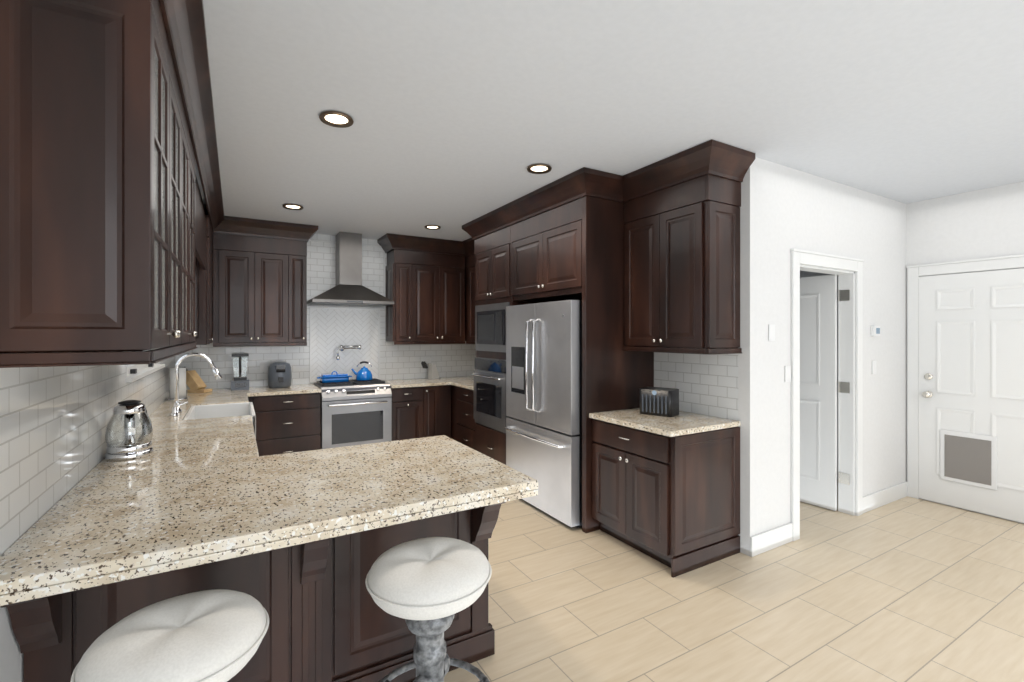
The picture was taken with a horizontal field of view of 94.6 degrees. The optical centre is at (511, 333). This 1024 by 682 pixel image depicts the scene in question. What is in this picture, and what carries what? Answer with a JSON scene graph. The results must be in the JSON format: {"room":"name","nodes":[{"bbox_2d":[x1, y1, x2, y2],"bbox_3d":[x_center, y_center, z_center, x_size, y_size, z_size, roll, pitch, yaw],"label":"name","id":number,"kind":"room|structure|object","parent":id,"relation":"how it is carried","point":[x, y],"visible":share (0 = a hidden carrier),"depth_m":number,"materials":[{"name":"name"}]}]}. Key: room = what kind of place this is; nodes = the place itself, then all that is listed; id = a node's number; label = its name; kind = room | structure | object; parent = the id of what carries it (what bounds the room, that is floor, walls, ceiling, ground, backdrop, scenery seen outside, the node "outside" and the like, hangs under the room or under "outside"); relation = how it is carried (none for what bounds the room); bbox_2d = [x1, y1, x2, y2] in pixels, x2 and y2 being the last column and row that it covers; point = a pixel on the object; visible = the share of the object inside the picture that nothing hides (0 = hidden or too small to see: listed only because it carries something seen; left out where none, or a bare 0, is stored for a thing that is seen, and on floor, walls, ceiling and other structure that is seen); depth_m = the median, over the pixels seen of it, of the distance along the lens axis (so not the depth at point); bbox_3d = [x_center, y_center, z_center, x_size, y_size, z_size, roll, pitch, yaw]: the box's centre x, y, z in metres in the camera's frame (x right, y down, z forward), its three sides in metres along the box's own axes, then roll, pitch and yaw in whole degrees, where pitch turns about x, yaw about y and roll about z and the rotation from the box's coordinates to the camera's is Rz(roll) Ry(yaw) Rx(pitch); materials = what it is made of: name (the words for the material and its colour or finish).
{"room":"kitchen","nodes":[
{"label":"kitchen","id":0,"kind":"room"},
{"bbox_2d":[0,348,159,681],"bbox_3d":[-1.312,0.150,1.017,0.120,2.740,9.480,0,0,-30],"label":"wall","id":1,"kind":"structure","parent":0,"point":[11,662],"depth_m":1.35,"materials":[{"name":"paint"}]},
{"bbox_2d":[0,345,175,554],"bbox_3d":[-2.445,-0.087,3.082,0.002,1.386,4.530,0,0,-30],"label":"tiled wall","id":2,"kind":"structure","parent":1,"relation":"attached to","point":[54,421],"depth_m":1.66,"materials":[{"name":"white tile"}]},
{"bbox_2d":[0,0,196,367],"bbox_3d":[-1.601,-0.497,2.012,0.377,1.166,1.750,0,0,-30],"label":"upper cabinet","id":3,"kind":"object","parent":1,"relation":"attached to","point":[97,210],"visible":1,"depth_m":1.28,"materials":[{"name":"brown wood"}]},
{"bbox_2d":[126,349,164,382],"bbox_3d":[-2.663,-0.223,3.384,0.135,1.015,1.490,0,0,-30],"label":"window","id":4,"kind":"structure","parent":1,"relation":"in","point":[136,372],"depth_m":3.22,"materials":[{"name":"white"}]},
{"bbox_2d":[178,215,212,344],"bbox_3d":[-3.153,-0.490,4.668,0.377,1.180,1.070,0,0,-30],"label":"upper cabinet","id":5,"kind":"object","parent":1,"relation":"attached to","point":[203,303],"visible":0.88,"depth_m":4.27,"materials":[{"name":"brown wood"}]},
{"bbox_2d":[195,173,205,269],"bbox_3d":[-2.359,-0.830,3.547,0.026,0.500,1.661,0,0,-30],"label":"valance","id":6,"kind":"object","parent":1,"relation":"attached to","point":[200,234],"visible":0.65,"depth_m":3.62,"materials":[{"name":"brown wood"}]},
{"bbox_2d":[212,232,399,388],"bbox_3d":[-2.020,0.150,6.024,3.710,2.740,0.120,0,0,-30],"label":"wall","id":7,"kind":"structure","parent":0,"point":[212,286],"depth_m":5.21,"materials":[{"name":"paint"}]},
{"bbox_2d":[213,233,306,346],"bbox_3d":[-2.799,-0.472,5.276,0.903,1.216,0.377,0,0,-30],"label":"upper cabinet","id":8,"kind":"object","parent":7,"relation":"attached to","point":[259,291],"visible":0.96,"depth_m":5.12,"materials":[{"name":"brown wood"}]},
{"bbox_2d":[176,233,475,389],"bbox_3d":[-2.027,-0.307,5.946,3.560,1.826,0.002,0,0,-30],"label":"tiled wall","id":9,"kind":"structure","parent":7,"relation":"attached to","point":[397,362],"depth_m":5.79,"materials":[{"name":"white tile"}]},
{"bbox_2d":[260,362,266,371],"bbox_3d":[-2.866,0.382,5.450,0.070,0.115,0.006,0,0,-30],"label":"switch plate","id":10,"kind":"object","parent":9,"relation":"attached to","point":[263,365],"depth_m":5.45,"materials":[{"name":"white plastic"}]},
{"bbox_2d":[426,357,430,365],"bbox_3d":[-1.139,0.382,6.459,0.070,0.115,0.006,0,0,-30],"label":"switch plate","id":11,"kind":"object","parent":9,"relation":"attached to","point":[428,360],"depth_m":6.45,"materials":[{"name":"white plastic"}]},
{"bbox_2d":[311,309,378,380],"bbox_3d":[-2.076,0.135,5.911,0.810,0.870,0.001,0,0,-30],"label":"tile","id":12,"kind":"structure","parent":7,"relation":"attached to","point":[351,358],"depth_m":5.90,"materials":[{"name":"white tile"}]},
{"bbox_2d":[336,345,360,359],"bbox_3d":[-2.028,0.230,5.849,0.308,0.180,0.149,0,0,-30],"label":"pot filler faucet","id":13,"kind":"object","parent":12,"relation":"attached to","point":[341,348],"visible":1,"depth_m":5.82,"materials":[{"name":"silver metal"}]},
{"bbox_2d":[307,239,384,382],"bbox_3d":[-2.066,-0.275,5.914,0.956,1.726,0.013,0,0,-30],"label":"trim","id":14,"kind":"structure","parent":7,"relation":"attached to","point":[348,308],"depth_m":5.90,"materials":[{"name":"grey tile"}]},
{"bbox_2d":[307,232,393,306],"bbox_3d":[-1.948,-0.783,5.702,0.920,0.865,0.496,0,0,-30],"label":"range hood","id":15,"kind":"object","parent":7,"relation":"attached to","point":[348,289],"visible":0.96,"depth_m":5.66,"materials":[{"name":"metal"}]},
{"bbox_2d":[386,249,464,344],"bbox_3d":[-1.132,-0.472,6.250,0.980,1.216,0.377,0,0,-30],"label":"upper cabinet","id":16,"kind":"object","parent":7,"relation":"attached to","point":[425,292],"visible":0.94,"depth_m":6.09,"materials":[{"name":"brown wood"}]},
{"bbox_2d":[195,0,1023,240],"bbox_3d":[1.330,-1.220,2.561,6.240,0.001,9.480,0,0,-30],"label":"ceiling","id":17,"kind":"structure","parent":0,"point":[460,113],"depth_m":2.43,"materials":[{"name":"paint"}]},
{"bbox_2d":[159,0,226,233],"bbox_3d":[-2.005,-1.133,3.104,0.122,0.167,4.236,0,0,-30],"label":"crown molding","id":18,"kind":"structure","parent":17,"relation":"attached to","point":[184,23],"depth_m":2.15,"materials":[{"name":"brown wood"}]},
{"bbox_2d":[227,216,317,241],"bbox_3d":[-2.597,-1.133,5.164,0.879,0.167,0.129,0,0,-30],"label":"crown molding","id":19,"kind":"structure","parent":17,"relation":"attached to","point":[235,225],"depth_m":5.12,"materials":[{"name":"brown wood"}]},
{"bbox_2d":[282,204,302,209],"bbox_3d":[-2.087,-1.208,4.502,0.184,0.016,0.184,0,0,-30],"label":"recessed light","id":20,"kind":"object","parent":17,"relation":"in","point":[292,206],"visible":1,"depth_m":4.50,"materials":[{"name":"brown metal"}]},
{"bbox_2d":[319,111,353,127],"bbox_3d":[-0.990,-1.208,2.665,0.184,0.016,0.184,0,0,-30],"label":"recessed light","id":21,"kind":"object","parent":17,"relation":"in","point":[336,119],"visible":1,"depth_m":2.66,"materials":[{"name":"brown metal"}]},
{"bbox_2d":[381,233,460,254],"bbox_3d":[-1.066,-1.133,6.044,1.099,0.167,0.105,0,0,-30],"label":"crown molding","id":22,"kind":"structure","parent":17,"relation":"attached to","point":[389,242],"depth_m":5.99,"materials":[{"name":"brown wood"}]},
{"bbox_2d":[425,225,440,229],"bbox_3d":[-0.902,-1.208,5.368,0.184,0.016,0.184,0,0,-30],"label":"recessed light","id":23,"kind":"object","parent":17,"relation":"in","point":[432,227],"visible":1,"depth_m":5.38,"materials":[{"name":"brown metal"}]},
{"bbox_2d":[461,244,473,255],"bbox_3d":[-0.375,-1.133,5.847,0.105,0.167,0.932,0,0,-30],"label":"crown molding","id":24,"kind":"structure","parent":17,"relation":"attached to","point":[466,249],"depth_m":6.23,"materials":[{"name":"brown wood"}]},
{"bbox_2d":[461,167,596,243],"bbox_3d":[0.025,-1.133,4.410,0.105,0.167,2.162,0,0,-30],"label":"crown molding","id":25,"kind":"structure","parent":17,"relation":"attached to","point":[582,182],"depth_m":4.07,"materials":[{"name":"brown wood"}]},
{"bbox_2d":[527,164,551,173],"bbox_3d":[0.200,-1.208,3.464,0.184,0.016,0.184,0,0,-30],"label":"recessed light","id":26,"kind":"object","parent":17,"relation":"in","point":[539,168],"visible":1,"depth_m":3.46,"materials":[{"name":"brown metal"}]},
{"bbox_2d":[609,140,724,202],"bbox_3d":[1.071,-1.133,3.373,0.105,0.167,0.896,0,0,-30],"label":"crown molding","id":27,"kind":"structure","parent":17,"relation":"attached to","point":[719,159],"depth_m":3.30,"materials":[{"name":"brown wood"}]},
{"bbox_2d":[444,479,1023,681],"bbox_3d":[1.330,1.520,2.561,6.240,0.001,9.480,0,0,-30],"label":"floor","id":28,"kind":"structure","parent":0,"point":[907,589],"depth_m":2.64,"materials":[{"name":"tile"}]},
{"bbox_2d":[16,546,291,681],"bbox_3d":[-1.328,1.081,1.894,0.730,0.876,0.650,0,0,-30],"label":"base cabinet","id":29,"kind":"object","parent":28,"relation":"on","point":[54,632],"depth_m":1.58,"materials":[{"name":"brown wood"}]},
{"bbox_2d":[248,393,320,455],"bbox_3d":[-2.556,1.081,5.253,0.727,0.877,0.663,0,0,-30],"label":"base cabinet","id":30,"kind":"object","parent":28,"relation":"on","point":[289,423],"visible":0.69,"depth_m":5.01,"materials":[{"name":"brown wood"}]},
{"bbox_2d":[314,378,391,448],"bbox_3d":[-1.887,1.039,5.593,0.765,0.938,0.697,0,0,-30],"label":"range","id":31,"kind":"object","parent":28,"relation":"on","point":[355,412],"visible":0.77,"depth_m":5.34,"materials":[{"name":"grey metal"}]},
{"bbox_2d":[317,371,351,382],"bbox_3d":[-2.115,0.506,5.632,0.390,0.125,0.230,0,0,-30],"label":"casserole","id":32,"kind":"object","parent":31,"relation":"on","point":[333,377],"visible":1,"depth_m":5.55,"materials":[{"name":"blue ceramic"}]},
{"bbox_2d":[351,361,372,380],"bbox_3d":[-1.853,0.453,5.834,0.258,0.232,0.200,0,0,-5],"label":"teakettle","id":33,"kind":"object","parent":31,"relation":"on","point":[364,373],"visible":1,"depth_m":5.78,"materials":[{"name":"blue metal"}]},
{"bbox_2d":[292,503,499,681],"bbox_3d":[-0.659,1.081,2.285,0.947,0.876,0.650,0,0,-30],"label":"base cabinet","id":34,"kind":"object","parent":28,"relation":"on","point":[330,620],"depth_m":1.93,"materials":[{"name":"brown wood"}]},
{"bbox_2d":[391,385,450,440],"bbox_3d":[-1.244,1.081,6.019,0.770,0.877,0.663,0,0,-30],"label":"base cabinet","id":35,"kind":"object","parent":28,"relation":"on","point":[421,412],"visible":0.69,"depth_m":5.75,"materials":[{"name":"brown wood"}]},
{"bbox_2d":[379,614,488,681],"bbox_3d":[-0.284,1.214,1.635,0.454,0.612,0.454,0,0,-30],"label":"pedestal","id":36,"kind":"object","parent":28,"relation":"on","point":[432,662],"visible":0.67,"depth_m":1.59,"materials":[{"name":"metal"}]},
{"bbox_2d":[365,537,491,619],"bbox_3d":[-0.284,0.834,1.635,0.427,0.146,0.427,0,0,-30],"label":"cushion","id":37,"kind":"object","parent":36,"relation":"on","point":[430,578],"visible":1,"depth_m":1.51,"materials":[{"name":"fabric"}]},
{"bbox_2d":[451,385,475,449],"bbox_3d":[-0.450,1.081,6.066,0.708,0.877,1.383,0,0,-30],"label":"base cabinet","id":38,"kind":"object","parent":28,"relation":"on","point":[463,422],"visible":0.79,"depth_m":5.67,"materials":[{"name":"brown wood"}]},
{"bbox_2d":[383,376,473,389],"bbox_3d":[-0.769,0.624,5.880,1.449,0.035,1.384,0,0,-30],"label":"countertop","id":39,"kind":"structure","parent":38,"relation":"on","point":[466,382],"depth_m":5.87,"materials":[{"name":"stone"}]},
{"bbox_2d":[421,361,438,378],"bbox_3d":[-1.094,0.484,6.282,0.100,0.243,0.234,0,0,45],"label":"knife block","id":40,"kind":"object","parent":39,"relation":"on","point":[433,373],"visible":1,"depth_m":6.28,"materials":[{"name":"grey"}]},
{"bbox_2d":[474,226,509,464],"bbox_3d":[0.081,0.220,5.109,0.758,2.600,0.800,0,0,-30],"label":"tall cabinet","id":41,"kind":"object","parent":28,"relation":"on","point":[492,266],"visible":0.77,"depth_m":4.91,"materials":[{"name":"brown wood"}]},
{"bbox_2d":[471,357,508,432],"bbox_3d":[-0.248,0.620,4.916,0.106,0.720,0.740,0,0,-30],"label":"wall oven","id":42,"kind":"object","parent":41,"relation":"in","point":[489,374],"visible":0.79,"depth_m":4.88,"materials":[{"name":"metal"}]},
{"bbox_2d":[475,302,509,351],"bbox_3d":[-0.221,-0.062,4.932,0.043,0.495,0.740,0,0,-30],"label":"built-in microwave","id":43,"kind":"object","parent":41,"relation":"in","point":[490,327],"visible":0.92,"depth_m":4.89,"materials":[{"name":"metal"}]},
{"bbox_2d":[505,300,581,527],"bbox_3d":[0.505,0.624,4.239,0.851,1.768,1.010,0,0,-30],"label":"refrigerator","id":44,"kind":"object","parent":28,"relation":"on","point":[543,427],"visible":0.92,"depth_m":3.89,"materials":[{"name":"grey metal"}]},
{"bbox_2d":[510,196,653,532],"bbox_3d":[0.574,0.220,4.266,0.757,2.600,1.148,0,0,-30],"label":"tall cabinet","id":45,"kind":"object","parent":28,"relation":"on","point":[573,250],"visible":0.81,"depth_m":3.74,"materials":[{"name":"brown wood"}]},
{"bbox_2d":[592,419,739,577],"bbox_3d":[1.083,1.081,3.442,0.708,0.877,0.783,0,0,-30],"label":"base cabinet","id":46,"kind":"object","parent":28,"relation":"on","point":[673,503],"visible":0.96,"depth_m":3.15,"materials":[{"name":"brown wood"}]},
{"bbox_2d":[589,408,740,436],"bbox_3d":[1.088,0.624,3.443,0.702,0.035,0.787,0,0,-30],"label":"countertop","id":47,"kind":"structure","parent":46,"relation":"on","point":[683,423],"depth_m":3.26,"materials":[{"name":"stone"}]},
{"bbox_2d":[640,387,678,416],"bbox_3d":[1.110,0.510,3.567,0.250,0.190,0.184,0,0,40],"label":"toaster","id":48,"kind":"object","parent":47,"relation":"on","point":[659,401],"visible":1,"depth_m":3.49,"materials":[{"name":"black plastic"}]},
{"bbox_3d":[-0.889,1.214,1.264,0.454,0.612,0.454,0,0,-30],"label":"pedestal","id":49,"kind":"object","parent":28,"relation":"on","visible":0},
{"bbox_2d":[70,589,268,681],"bbox_3d":[-0.889,0.834,1.264,0.427,0.146,0.427,0,0,-30],"label":"cushion","id":50,"kind":"object","parent":49,"relation":"on","point":[216,635],"visible":1,"depth_m":1.19,"materials":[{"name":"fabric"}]},
{"bbox_3d":[-2.406,1.082,3.672,0.663,0.877,3.544,0,0,-30],"label":"base cabinet","id":51,"kind":"object","parent":28,"relation":"on","visible":0},
{"bbox_2d":[0,390,267,594],"bbox_3d":[-2.147,0.624,3.255,0.690,0.035,4.527,0,0,-30],"label":"countertop","id":52,"kind":"structure","parent":51,"relation":"on","point":[191,488],"depth_m":1.63,"materials":[{"name":"stone"}]},
{"bbox_2d":[105,400,152,460],"bbox_3d":[-1.906,0.467,2.360,0.188,0.276,0.227,0,0,-30],"label":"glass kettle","id":53,"kind":"object","parent":52,"relation":"on","point":[129,446],"visible":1,"depth_m":2.31,"materials":[{"name":"silver metal"}]},
{"bbox_2d":[168,368,187,400],"bbox_3d":[-3.071,0.439,4.344,0.150,0.332,0.150,0,0,-30],"label":"stand","id":54,"kind":"object","parent":52,"relation":"on","point":[182,383],"visible":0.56,"depth_m":4.30,"materials":[{"name":"silver metal"}]},
{"bbox_2d":[180,367,211,392],"bbox_3d":[-3.296,0.476,4.903,0.306,0.260,0.120,0,0,5],"label":"knife block","id":55,"kind":"object","parent":52,"relation":"on","point":[195,383],"visible":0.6,"depth_m":4.85,"materials":[{"name":"brown wood"}]},
{"bbox_2d":[171,352,221,415],"bbox_3d":[-2.438,0.376,3.658,0.331,0.459,0.221,0,0,-30],"label":"gooseneck faucet","id":56,"kind":"object","parent":52,"relation":"on","point":[177,404],"visible":1,"depth_m":3.66,"materials":[{"name":"silver metal"}]},
{"bbox_2d":[183,402,255,436],"bbox_3d":[-2.331,0.747,3.792,0.458,0.263,0.836,0,0,-30],"label":"farmhouse sink","id":57,"kind":"object","parent":52,"relation":"in","point":[218,410],"visible":0.35,"depth_m":4.10,"materials":[{"name":"white ceramic"}]},
{"bbox_2d":[231,379,248,390],"bbox_3d":[-2.967,0.555,5.156,0.170,0.100,0.193,0,0,-30],"label":"base","id":58,"kind":"object","parent":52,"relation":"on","point":[240,385],"depth_m":5.08,"materials":[{"name":"grey plastic"}]},
{"bbox_2d":[232,354,248,380],"bbox_3d":[-2.954,0.362,5.135,0.160,0.284,0.212,0,0,-30],"label":"blender jar","id":59,"kind":"object","parent":58,"relation":"on","point":[239,377],"visible":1,"depth_m":5.09,"materials":[{"name":"clear glass"}]},
{"bbox_2d":[0,489,537,605],"bbox_3d":[-0.854,0.655,1.980,1.637,0.026,1.020,0,0,-30],"label":"countertop edge","id":60,"kind":"structure","parent":52,"relation":"attached to","point":[44,591],"depth_m":1.41,"materials":[{"name":"stone"}]},
{"bbox_2d":[196,384,320,395],"bbox_3d":[-2.721,0.624,5.143,1.124,0.035,0.687,0,0,-30],"label":"countertop","id":61,"kind":"structure","parent":51,"relation":"on","point":[301,388],"depth_m":5.06,"materials":[{"name":"stone"}]},
{"bbox_2d":[268,362,291,387],"bbox_3d":[-2.616,0.464,5.329,0.244,0.282,0.282,0,0,-30],"label":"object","id":62,"kind":"object","parent":61,"relation":"on","point":[279,374],"visible":1,"depth_m":5.25,"materials":[{"name":"grey plastic"}]},
{"bbox_2d":[256,435,537,541],"bbox_3d":[-0.569,0.624,2.146,0.977,0.035,1.020,0,0,-30],"label":"countertop","id":63,"kind":"structure","parent":51,"relation":"on","point":[312,491],"depth_m":1.93,"materials":[{"name":"stone"}]},
{"bbox_2d":[737,157,905,555],"bbox_3d":[2.635,0.150,3.885,2.410,2.740,0.120,0,0,-30],"label":"wall","id":64,"kind":"structure","parent":0,"point":[784,210],"depth_m":3.46,"materials":[{"name":"paint"}]},
{"bbox_2d":[654,348,737,419],"bbox_3d":[1.384,0.338,3.629,0.002,0.536,0.770,0,0,-30],"label":"tiled wall","id":65,"kind":"structure","parent":64,"relation":"attached to","point":[707,384],"depth_m":3.55,"materials":[{"name":"white tile"}]},
{"bbox_2d":[717,144,754,181],"bbox_3d":[1.471,-1.133,3.148,0.336,0.167,0.105,0,0,-30],"label":"crown molding","id":66,"kind":"structure","parent":64,"relation":"attached to","point":[737,160],"depth_m":3.15,"materials":[{"name":"brown wood"}]},
{"bbox_2d":[768,325,774,340],"bbox_3d":[1.839,-0.008,3.344,0.070,0.115,0.006,0,0,-30],"label":"switch plate","id":67,"kind":"object","parent":64,"relation":"attached to","point":[771,328],"depth_m":3.34,"materials":[{"name":"white plastic"}]},
{"bbox_2d":[750,523,792,556],"bbox_3d":[1.839,1.452,3.342,0.489,0.135,0.016,0,0,-30],"label":"baseboard","id":68,"kind":"structure","parent":64,"relation":"attached to","point":[765,541],"depth_m":3.32,"materials":[{"name":"white wood"}]},
{"bbox_2d":[785,366,790,381],"bbox_3d":[2.012,0.293,3.445,0.070,0.115,0.006,0,0,-30],"label":"switch plate","id":69,"kind":"object","parent":64,"relation":"attached to","point":[787,368],"depth_m":3.44,"materials":[{"name":"white plastic"}]},
{"bbox_2d":[800,274,836,510],"bbox_3d":[2.546,0.502,4.382,0.078,2.020,0.820,0,0,-30],"label":"door","id":70,"kind":"structure","parent":64,"relation":"in","point":[818,390],"depth_m":4.13,"materials":[{"name":"white wood"}]},
{"bbox_2d":[790,248,863,540],"bbox_3d":[2.471,0.449,3.774,1.051,2.143,0.147,0,0,-30],"label":"door frame","id":71,"kind":"structure","parent":64,"relation":"attached to","point":[850,404],"depth_m":3.95,"materials":[{"name":"white wood"}]},
{"bbox_2d":[838,290,849,484],"bbox_3d":[2.813,0.450,4.004,0.004,1.640,0.085,0,0,-30],"label":"door hinges","id":72,"kind":"object","parent":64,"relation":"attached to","point":[843,387],"visible":1,"depth_m":4.00,"materials":[{"name":"silver metal"}]},
{"bbox_2d":[872,361,875,373],"bbox_3d":[3.151,0.293,4.111,0.070,0.115,0.006,0,0,-30],"label":"switch plate","id":73,"kind":"object","parent":64,"relation":"attached to","point":[873,362],"depth_m":4.10,"materials":[{"name":"white plastic"}]},
{"bbox_2d":[871,326,879,335],"bbox_3d":[3.160,-0.025,4.106,0.120,0.090,0.024,0,0,-30],"label":"thermostat","id":74,"kind":"object","parent":64,"relation":"attached to","point":[875,330],"depth_m":4.08,"materials":[{"name":"white plastic"}]},
{"bbox_2d":[863,481,906,512],"bbox_3d":[3.328,1.452,4.212,0.882,0.135,0.016,0,0,-30],"label":"baseboard","id":75,"kind":"structure","parent":64,"relation":"attached to","point":[872,501],"depth_m":4.19,"materials":[{"name":"white wood"}]},
{"bbox_2d":[800,181,1023,523],"bbox_3d":[4.626,0.150,2.984,0.120,2.740,6.885,0,0,-30],"label":"wall","id":76,"kind":"structure","parent":0,"point":[983,223],"depth_m":4.09,"materials":[{"name":"paint"}]},
{"bbox_2d":[906,254,1023,498],"bbox_3d":[3.963,0.444,3.972,0.026,2.153,1.056,0,0,-30],"label":"door frame","id":77,"kind":"structure","parent":76,"relation":"attached to","point":[914,272],"depth_m":4.36,"materials":[{"name":"white"}]},
{"bbox_2d":[919,268,1023,522],"bbox_3d":[3.933,0.493,3.954,0.092,2.030,0.870,0,0,-30],"label":"door","id":78,"kind":"structure","parent":76,"relation":"in","point":[971,391],"depth_m":4.01,"materials":[{"name":"white wood"}]},
{"bbox_3d":[0.588,0.150,5.118,0.120,2.740,4.075,0,0,-30],"label":"wall","id":79,"kind":"structure","parent":0,"visible":0},
{"bbox_2d":[465,253,475,343],"bbox_3d":[-0.307,-0.472,6.150,0.377,1.216,1.383,0,0,-30],"label":"upper cabinet","id":80,"kind":"object","parent":79,"relation":"attached to","point":[470,303],"visible":0.15,"depth_m":6.26,"materials":[{"name":"brown wood"}]},
{"bbox_2d":[623,174,741,353],"bbox_3d":[1.231,-0.472,3.521,0.381,1.216,0.797,0,0,-30],"label":"upper cabinet","id":81,"kind":"object","parent":79,"relation":"attached to","point":[681,267],"visible":0.88,"depth_m":3.28,"materials":[{"name":"brown wood"}]}
]}

